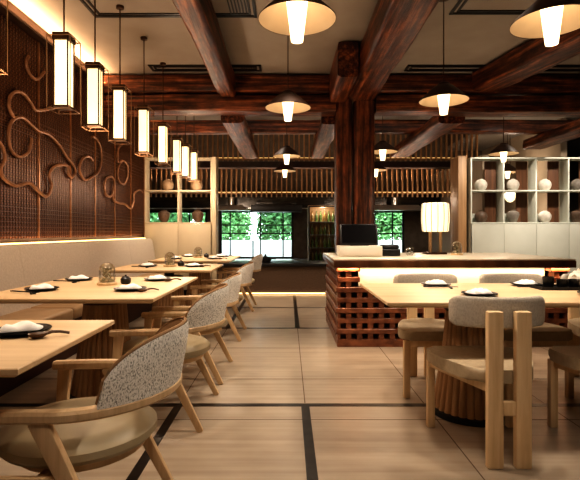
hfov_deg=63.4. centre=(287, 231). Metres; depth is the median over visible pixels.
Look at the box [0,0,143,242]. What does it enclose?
wall
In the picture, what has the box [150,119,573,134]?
crossbeam
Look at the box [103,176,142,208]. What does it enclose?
scroll
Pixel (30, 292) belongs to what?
chopsticks
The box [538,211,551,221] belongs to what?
vase
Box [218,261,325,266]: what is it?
countertop
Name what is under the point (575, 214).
vase
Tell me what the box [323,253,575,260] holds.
countertop
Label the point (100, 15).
ceiling vent
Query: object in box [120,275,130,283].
pot
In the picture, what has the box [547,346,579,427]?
dining chair
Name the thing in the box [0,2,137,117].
trim
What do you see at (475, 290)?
napkin
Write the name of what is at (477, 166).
wall
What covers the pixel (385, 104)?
crossbeam
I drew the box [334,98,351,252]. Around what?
timber post
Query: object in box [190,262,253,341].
armchair
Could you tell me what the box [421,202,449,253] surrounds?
table lamp
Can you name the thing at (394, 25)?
ceiling beam
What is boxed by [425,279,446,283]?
napkin
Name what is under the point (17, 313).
seat cushion
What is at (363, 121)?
timber post
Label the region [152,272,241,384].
armchair
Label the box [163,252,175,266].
terrarium
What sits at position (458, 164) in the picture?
column
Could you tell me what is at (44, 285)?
napkin
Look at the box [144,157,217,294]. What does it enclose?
tall cabinet
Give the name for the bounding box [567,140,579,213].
wall
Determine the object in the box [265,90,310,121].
cone pendant
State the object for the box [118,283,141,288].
napkin
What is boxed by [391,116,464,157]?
log
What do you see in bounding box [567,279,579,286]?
cup
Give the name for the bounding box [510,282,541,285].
plate
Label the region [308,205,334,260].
tall cabinet
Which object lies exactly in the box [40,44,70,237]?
lattice panel
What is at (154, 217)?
tree
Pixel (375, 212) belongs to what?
window
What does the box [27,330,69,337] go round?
spoon
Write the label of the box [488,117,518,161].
cone pendant
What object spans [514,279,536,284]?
napkin
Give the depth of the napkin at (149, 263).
5.00 m
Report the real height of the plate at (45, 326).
0.017 m
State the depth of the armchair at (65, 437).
1.52 m
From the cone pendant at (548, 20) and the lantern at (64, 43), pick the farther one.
the lantern at (64, 43)
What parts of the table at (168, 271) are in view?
plate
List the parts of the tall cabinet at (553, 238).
door, door, door, door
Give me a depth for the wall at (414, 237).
12.10 m
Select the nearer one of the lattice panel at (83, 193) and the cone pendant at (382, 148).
the lattice panel at (83, 193)
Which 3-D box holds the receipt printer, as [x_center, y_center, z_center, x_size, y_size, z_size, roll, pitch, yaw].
[1.110,0.200,5.150,0.200,0.120,0.200,0,0,0]
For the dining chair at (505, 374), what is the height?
0.797 m
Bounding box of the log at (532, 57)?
[472,29,579,92]
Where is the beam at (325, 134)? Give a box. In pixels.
[311,115,334,158]
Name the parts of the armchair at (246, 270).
leg, seat, arm rail, leg, leg, backrest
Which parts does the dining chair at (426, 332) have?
leg, post, seat, seat frame, backrest, post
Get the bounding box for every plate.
[0,323,51,335]
[24,286,58,290]
[65,277,92,280]
[114,286,146,290]
[144,277,170,280]
[421,282,450,285]
[461,291,497,296]
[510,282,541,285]
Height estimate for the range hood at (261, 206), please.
0.240 m
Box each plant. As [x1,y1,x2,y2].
[100,267,113,282]
[165,255,173,264]
[452,244,460,252]
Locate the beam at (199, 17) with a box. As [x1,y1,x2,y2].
[172,0,235,96]
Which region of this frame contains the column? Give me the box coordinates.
[450,156,466,252]
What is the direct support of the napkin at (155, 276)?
on the plate at (147, 277)
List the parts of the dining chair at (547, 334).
backrest, seat frame, seat, leg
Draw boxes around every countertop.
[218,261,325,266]
[233,259,307,260]
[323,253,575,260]
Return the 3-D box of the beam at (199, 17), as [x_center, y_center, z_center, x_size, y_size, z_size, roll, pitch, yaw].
[-0.789,-1.916,3.670,0.228,0.333,4.940,0,0,0]
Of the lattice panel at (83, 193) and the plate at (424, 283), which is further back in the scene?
the lattice panel at (83, 193)
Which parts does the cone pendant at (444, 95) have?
rod, lamp shade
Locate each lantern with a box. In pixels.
[0,0,7,74]
[46,0,80,114]
[81,0,108,131]
[108,4,131,143]
[134,36,153,155]
[155,62,170,165]
[170,137,183,174]
[179,116,191,178]
[189,149,199,181]
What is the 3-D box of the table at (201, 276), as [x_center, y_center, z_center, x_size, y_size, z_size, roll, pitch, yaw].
[-1.270,0.740,6.700,1.050,0.740,1.360,0,0,0]
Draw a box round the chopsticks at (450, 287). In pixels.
[423,286,457,288]
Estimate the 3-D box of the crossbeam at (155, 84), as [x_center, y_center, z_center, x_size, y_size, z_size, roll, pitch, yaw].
[-0.930,-1.956,6.328,3.120,0.255,0.354,0,0,0]
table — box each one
[0,277,197,398]
[0,320,114,376]
[105,264,222,328]
[148,256,240,305]
[360,283,579,427]
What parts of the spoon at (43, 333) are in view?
handle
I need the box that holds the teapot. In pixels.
[568,268,579,278]
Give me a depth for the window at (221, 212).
12.14 m
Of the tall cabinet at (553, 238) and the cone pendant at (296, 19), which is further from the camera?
the tall cabinet at (553, 238)
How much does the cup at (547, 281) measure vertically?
0.070 m
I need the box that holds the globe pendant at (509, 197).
[505,193,515,201]
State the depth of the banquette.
4.45 m
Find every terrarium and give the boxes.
[97,263,116,285]
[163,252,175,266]
[193,247,202,257]
[450,241,462,254]
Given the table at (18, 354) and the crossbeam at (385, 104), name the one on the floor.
the table at (18, 354)
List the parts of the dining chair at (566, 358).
leg, seat, seat frame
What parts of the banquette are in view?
backrest, backrest, backrest, backrest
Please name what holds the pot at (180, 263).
on the table at (168, 271)
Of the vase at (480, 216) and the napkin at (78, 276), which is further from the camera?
the vase at (480, 216)
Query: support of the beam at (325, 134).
attached to the crossbeam at (470, 126)
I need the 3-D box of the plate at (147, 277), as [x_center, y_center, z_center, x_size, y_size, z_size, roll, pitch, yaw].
[-1.000,0.361,3.600,0.200,0.017,0.200,0,0,0]
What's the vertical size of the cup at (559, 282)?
0.052 m
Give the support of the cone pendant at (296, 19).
hanging from the ceiling
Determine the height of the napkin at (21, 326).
0.029 m
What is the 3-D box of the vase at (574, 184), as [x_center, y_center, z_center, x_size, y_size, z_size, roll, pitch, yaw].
[5.123,-0.840,8.340,0.216,0.205,0.216,0,0,0]
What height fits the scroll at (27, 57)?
0.208 m
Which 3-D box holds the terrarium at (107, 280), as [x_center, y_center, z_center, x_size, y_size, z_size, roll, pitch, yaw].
[-1.270,0.292,3.300,0.136,0.155,0.136,0,0,0]
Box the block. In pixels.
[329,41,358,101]
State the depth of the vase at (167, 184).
8.27 m
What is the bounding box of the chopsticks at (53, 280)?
[53,280,79,282]
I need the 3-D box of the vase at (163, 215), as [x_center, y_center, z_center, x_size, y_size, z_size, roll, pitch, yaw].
[-2.200,-0.283,8.340,0.214,0.217,0.214,0,0,0]
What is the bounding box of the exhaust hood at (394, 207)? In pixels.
[374,197,420,210]
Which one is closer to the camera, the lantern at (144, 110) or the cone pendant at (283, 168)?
the lantern at (144, 110)
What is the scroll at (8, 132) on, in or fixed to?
attached to the lattice panel at (19, 206)
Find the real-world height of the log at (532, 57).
0.302 m
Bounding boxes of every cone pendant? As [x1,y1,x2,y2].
[258,0,335,43]
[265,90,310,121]
[273,122,299,164]
[274,162,295,177]
[374,116,397,160]
[374,134,386,176]
[419,0,468,114]
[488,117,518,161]
[496,134,515,178]
[509,0,579,46]
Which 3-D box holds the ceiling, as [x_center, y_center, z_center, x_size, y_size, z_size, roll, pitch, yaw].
[1.100,-2.150,4.800,11.200,0.120,15.000,0,0,0]
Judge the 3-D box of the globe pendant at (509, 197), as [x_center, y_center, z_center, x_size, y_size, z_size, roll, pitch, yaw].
[4.450,-1.335,9.420,0.210,1.490,0.210,0,0,0]
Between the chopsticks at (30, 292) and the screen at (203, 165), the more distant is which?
the screen at (203, 165)
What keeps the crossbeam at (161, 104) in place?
attached to the timber post at (342, 142)
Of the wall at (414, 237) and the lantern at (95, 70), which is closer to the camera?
the lantern at (95, 70)
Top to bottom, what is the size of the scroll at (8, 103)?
0.413 m
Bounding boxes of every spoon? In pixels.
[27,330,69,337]
[137,288,158,291]
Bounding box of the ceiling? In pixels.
[9,0,579,150]
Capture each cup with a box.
[542,276,553,286]
[556,279,568,286]
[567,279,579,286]
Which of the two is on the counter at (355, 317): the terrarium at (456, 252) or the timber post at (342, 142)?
the terrarium at (456, 252)
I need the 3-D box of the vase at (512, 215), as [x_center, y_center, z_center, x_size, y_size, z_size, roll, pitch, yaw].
[3.990,-0.283,8.340,0.214,0.217,0.214,0,0,0]
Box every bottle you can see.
[327,211,330,221]
[327,224,330,234]
[327,237,330,247]
[331,211,334,221]
[331,224,334,234]
[331,237,334,247]
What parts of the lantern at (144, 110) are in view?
rod, frame, frame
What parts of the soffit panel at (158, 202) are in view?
edge trim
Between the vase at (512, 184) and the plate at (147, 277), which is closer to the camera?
the plate at (147, 277)
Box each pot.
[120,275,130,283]
[178,260,183,265]
[262,254,275,261]
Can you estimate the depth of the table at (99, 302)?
3.07 m
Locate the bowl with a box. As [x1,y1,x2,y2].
[27,331,47,337]
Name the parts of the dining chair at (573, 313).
backrest, seat, post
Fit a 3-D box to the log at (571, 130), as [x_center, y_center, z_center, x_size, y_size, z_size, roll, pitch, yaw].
[4.451,-1.589,7.535,0.398,0.184,2.030,0,0,0]
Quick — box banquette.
[0,238,179,396]
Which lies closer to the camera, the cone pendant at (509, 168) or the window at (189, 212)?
the cone pendant at (509, 168)
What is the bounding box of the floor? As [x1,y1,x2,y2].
[0,294,579,479]
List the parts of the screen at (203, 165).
rail, rail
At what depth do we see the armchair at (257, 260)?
6.66 m
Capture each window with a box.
[150,211,206,221]
[220,211,292,258]
[374,211,403,252]
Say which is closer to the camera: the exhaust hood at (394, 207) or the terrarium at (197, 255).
the terrarium at (197, 255)
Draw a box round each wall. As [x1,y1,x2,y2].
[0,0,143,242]
[145,134,481,258]
[222,240,401,256]
[429,155,488,252]
[447,134,468,145]
[482,118,566,221]
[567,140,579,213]
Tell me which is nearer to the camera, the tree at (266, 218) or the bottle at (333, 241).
the bottle at (333, 241)
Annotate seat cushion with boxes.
[0,308,72,319]
[31,304,82,319]
[136,273,179,276]
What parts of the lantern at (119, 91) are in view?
frame, rod, frame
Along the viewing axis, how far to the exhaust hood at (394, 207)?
10.57 m
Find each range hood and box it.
[218,197,249,210]
[251,201,301,211]
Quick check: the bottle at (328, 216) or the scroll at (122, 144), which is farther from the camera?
the bottle at (328, 216)
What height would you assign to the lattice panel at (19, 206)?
1.965 m
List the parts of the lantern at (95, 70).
rod, frame, frame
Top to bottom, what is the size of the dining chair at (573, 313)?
0.797 m
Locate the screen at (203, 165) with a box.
[146,134,477,196]
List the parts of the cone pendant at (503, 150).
lamp shade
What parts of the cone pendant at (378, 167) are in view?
lamp shade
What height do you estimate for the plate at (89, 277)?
0.017 m
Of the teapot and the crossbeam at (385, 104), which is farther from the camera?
the crossbeam at (385, 104)
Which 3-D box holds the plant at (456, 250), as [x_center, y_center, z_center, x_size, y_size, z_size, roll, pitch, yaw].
[1.920,0.188,5.350,0.092,0.105,0.092,0,0,0]
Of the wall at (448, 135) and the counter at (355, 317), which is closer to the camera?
the counter at (355, 317)
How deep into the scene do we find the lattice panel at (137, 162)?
7.82 m
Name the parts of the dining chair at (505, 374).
leg, seat frame, seat, post, backrest, leg, post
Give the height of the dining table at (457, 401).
0.740 m
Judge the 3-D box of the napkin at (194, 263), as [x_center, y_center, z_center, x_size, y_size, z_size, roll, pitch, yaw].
[-1.010,0.342,5.030,0.140,0.029,0.106,0,0,-11]
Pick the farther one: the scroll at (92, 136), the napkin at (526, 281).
the scroll at (92, 136)
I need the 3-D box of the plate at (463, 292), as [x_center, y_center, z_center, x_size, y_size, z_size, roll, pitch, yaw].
[1.115,0.361,2.740,0.200,0.017,0.200,0,0,0]
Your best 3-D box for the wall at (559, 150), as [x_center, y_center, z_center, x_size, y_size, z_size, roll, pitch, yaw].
[5.060,-0.490,10.460,0.120,3.200,3.680,0,0,0]
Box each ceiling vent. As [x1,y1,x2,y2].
[80,0,256,17]
[148,65,261,71]
[404,65,579,71]
[449,0,524,14]
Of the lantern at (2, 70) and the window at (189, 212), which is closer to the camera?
the lantern at (2, 70)
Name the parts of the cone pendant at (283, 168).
lamp shade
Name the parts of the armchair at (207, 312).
leg, leg, seat, arm rail, leg, seat frame, leg, backrest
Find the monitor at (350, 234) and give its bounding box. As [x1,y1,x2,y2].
[340,224,377,245]
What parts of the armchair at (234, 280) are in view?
leg, leg, seat, arm rail, leg, seat frame, leg, backrest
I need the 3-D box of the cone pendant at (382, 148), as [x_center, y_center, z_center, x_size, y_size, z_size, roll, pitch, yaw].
[1.380,-1.567,6.850,0.428,1.045,0.428,0,0,0]
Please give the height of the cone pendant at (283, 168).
1.045 m
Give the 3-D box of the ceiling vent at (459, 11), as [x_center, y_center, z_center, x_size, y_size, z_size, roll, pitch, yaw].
[2.370,-2.084,3.700,1.660,0.012,1.600,0,0,0]
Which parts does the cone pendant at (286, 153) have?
lamp shade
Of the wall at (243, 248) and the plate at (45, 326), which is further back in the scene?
the wall at (243, 248)
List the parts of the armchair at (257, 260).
arm rail, leg, leg, backrest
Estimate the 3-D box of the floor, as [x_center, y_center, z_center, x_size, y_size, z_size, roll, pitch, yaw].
[1.100,1.159,4.750,11.000,0.101,14.700,0,0,0]
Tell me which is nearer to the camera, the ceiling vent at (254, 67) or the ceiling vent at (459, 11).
the ceiling vent at (459, 11)
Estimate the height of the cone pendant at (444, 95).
1.045 m
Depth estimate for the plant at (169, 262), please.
5.04 m
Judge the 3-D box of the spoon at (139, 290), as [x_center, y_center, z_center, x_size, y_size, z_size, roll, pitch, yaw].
[-0.866,0.357,2.914,0.134,0.021,0.048,0,0,-33]
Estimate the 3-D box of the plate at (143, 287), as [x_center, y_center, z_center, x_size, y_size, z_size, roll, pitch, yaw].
[-1.000,0.361,2.980,0.200,0.017,0.200,0,0,0]
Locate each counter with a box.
[217,261,325,293]
[323,245,575,346]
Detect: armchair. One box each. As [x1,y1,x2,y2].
[0,316,188,479]
[109,283,228,432]
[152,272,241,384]
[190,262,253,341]
[217,254,262,311]
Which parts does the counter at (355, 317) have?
cash drawer, drawer, light panel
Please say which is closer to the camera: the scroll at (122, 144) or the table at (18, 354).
the table at (18, 354)
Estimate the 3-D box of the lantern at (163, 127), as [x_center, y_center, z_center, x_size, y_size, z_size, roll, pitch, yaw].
[-1.548,-1.458,5.820,0.160,1.265,0.160,0,0,0]
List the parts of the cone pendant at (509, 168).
lamp shade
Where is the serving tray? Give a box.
[529,284,579,289]
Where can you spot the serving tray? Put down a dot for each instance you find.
(536, 286)
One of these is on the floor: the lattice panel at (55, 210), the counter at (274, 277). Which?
the counter at (274, 277)
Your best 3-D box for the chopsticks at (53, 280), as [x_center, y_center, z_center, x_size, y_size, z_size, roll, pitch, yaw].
[-1.620,0.362,3.440,0.220,0.015,0.036,0,0,15]
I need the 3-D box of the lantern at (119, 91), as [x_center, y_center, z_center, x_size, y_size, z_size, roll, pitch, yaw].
[-1.555,-1.458,4.350,0.160,1.265,0.160,0,0,0]
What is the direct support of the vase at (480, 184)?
on the tall cabinet at (553, 238)
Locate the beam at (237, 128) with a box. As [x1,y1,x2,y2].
[221,116,257,158]
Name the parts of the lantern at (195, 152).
frame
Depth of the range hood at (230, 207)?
10.57 m
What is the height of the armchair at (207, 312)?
0.791 m
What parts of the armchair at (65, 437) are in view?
rail, cross rail, leg, leg, seat, seat frame, arm rail, leg, backrest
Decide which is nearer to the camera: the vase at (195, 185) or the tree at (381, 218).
the vase at (195, 185)
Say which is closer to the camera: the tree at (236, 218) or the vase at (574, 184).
the vase at (574, 184)
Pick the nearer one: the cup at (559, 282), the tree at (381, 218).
the cup at (559, 282)
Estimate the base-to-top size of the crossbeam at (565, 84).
0.252 m
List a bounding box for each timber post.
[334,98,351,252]
[352,101,374,223]
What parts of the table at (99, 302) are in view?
plate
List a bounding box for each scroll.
[0,115,76,197]
[6,90,55,117]
[24,55,45,80]
[78,135,102,180]
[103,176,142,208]
[116,143,128,184]
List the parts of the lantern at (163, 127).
frame, frame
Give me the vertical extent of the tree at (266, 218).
2.865 m
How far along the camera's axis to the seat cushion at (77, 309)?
4.17 m
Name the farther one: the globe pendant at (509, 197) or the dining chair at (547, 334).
the globe pendant at (509, 197)
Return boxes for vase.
[158,210,169,221]
[162,179,173,189]
[191,180,202,189]
[192,210,203,221]
[474,179,486,189]
[474,211,486,221]
[506,179,519,189]
[506,210,519,221]
[538,179,551,189]
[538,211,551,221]
[570,179,579,189]
[570,210,579,221]
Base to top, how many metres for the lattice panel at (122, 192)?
1.965 m
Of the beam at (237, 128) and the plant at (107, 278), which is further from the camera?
the beam at (237, 128)
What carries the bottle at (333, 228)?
in the tall cabinet at (314, 208)
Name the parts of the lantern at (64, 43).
rod, frame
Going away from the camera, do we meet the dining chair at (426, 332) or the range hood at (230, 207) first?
the dining chair at (426, 332)
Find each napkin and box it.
[0,321,42,332]
[29,283,53,288]
[69,275,88,278]
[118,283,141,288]
[141,262,153,265]
[148,275,166,278]
[187,262,199,265]
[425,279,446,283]
[465,288,492,293]
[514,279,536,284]
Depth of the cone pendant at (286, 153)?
7.21 m
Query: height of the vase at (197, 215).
0.217 m
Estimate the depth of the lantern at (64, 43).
3.18 m
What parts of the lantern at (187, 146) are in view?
frame, frame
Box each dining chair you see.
[393,273,456,397]
[426,296,544,468]
[479,273,573,397]
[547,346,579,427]
[560,273,579,376]
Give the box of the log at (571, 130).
[523,119,579,149]
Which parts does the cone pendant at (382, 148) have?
lamp shade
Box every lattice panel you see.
[0,13,39,238]
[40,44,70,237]
[71,70,95,236]
[96,116,114,236]
[115,117,130,235]
[131,117,144,235]
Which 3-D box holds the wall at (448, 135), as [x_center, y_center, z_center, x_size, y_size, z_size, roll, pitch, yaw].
[4.150,-2.540,10.750,0.100,0.700,3.100,0,0,0]
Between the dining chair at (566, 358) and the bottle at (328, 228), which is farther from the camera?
the bottle at (328, 228)
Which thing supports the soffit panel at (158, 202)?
attached to the wall
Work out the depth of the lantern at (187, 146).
7.16 m
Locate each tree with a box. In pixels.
[150,213,193,221]
[202,213,251,239]
[255,213,290,239]
[376,213,401,239]
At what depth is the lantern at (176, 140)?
6.66 m
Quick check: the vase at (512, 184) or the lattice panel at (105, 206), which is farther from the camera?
the vase at (512, 184)
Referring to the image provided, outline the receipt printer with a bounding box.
[380,245,399,255]
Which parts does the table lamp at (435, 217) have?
stem, lamp shade, stem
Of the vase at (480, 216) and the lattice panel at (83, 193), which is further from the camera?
the vase at (480, 216)
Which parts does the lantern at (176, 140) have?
frame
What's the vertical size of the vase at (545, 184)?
0.205 m
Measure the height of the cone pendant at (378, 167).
1.045 m
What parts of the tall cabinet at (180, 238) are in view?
door, door, panel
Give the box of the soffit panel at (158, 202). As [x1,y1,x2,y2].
[150,191,440,208]
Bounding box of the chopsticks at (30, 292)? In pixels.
[10,290,38,293]
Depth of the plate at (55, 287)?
2.91 m
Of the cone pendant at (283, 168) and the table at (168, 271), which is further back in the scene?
the cone pendant at (283, 168)
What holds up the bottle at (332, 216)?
in the tall cabinet at (314, 208)
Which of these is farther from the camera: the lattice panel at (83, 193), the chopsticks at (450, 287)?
the lattice panel at (83, 193)
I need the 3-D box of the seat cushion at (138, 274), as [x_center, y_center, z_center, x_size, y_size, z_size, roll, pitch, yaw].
[-2.110,0.715,7.510,0.500,0.110,1.212,0,0,0]
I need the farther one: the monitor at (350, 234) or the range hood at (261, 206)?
the range hood at (261, 206)
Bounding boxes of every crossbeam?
[104,74,329,94]
[104,94,335,116]
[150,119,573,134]
[374,94,579,116]
[378,74,579,95]
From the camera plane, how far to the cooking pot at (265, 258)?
8.66 m
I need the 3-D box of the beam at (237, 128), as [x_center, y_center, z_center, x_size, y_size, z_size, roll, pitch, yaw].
[-0.772,-1.587,8.110,0.330,0.200,3.180,0,0,0]
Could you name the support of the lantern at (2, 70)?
hanging from the ceiling
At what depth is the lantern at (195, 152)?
7.68 m
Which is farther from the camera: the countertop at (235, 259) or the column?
the countertop at (235, 259)
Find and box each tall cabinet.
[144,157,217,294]
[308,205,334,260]
[467,157,579,273]
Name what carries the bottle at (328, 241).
in the tall cabinet at (314, 208)
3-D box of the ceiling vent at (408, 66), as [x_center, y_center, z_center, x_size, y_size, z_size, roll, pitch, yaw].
[2.900,-2.084,5.980,2.800,0.012,0.220,0,0,0]

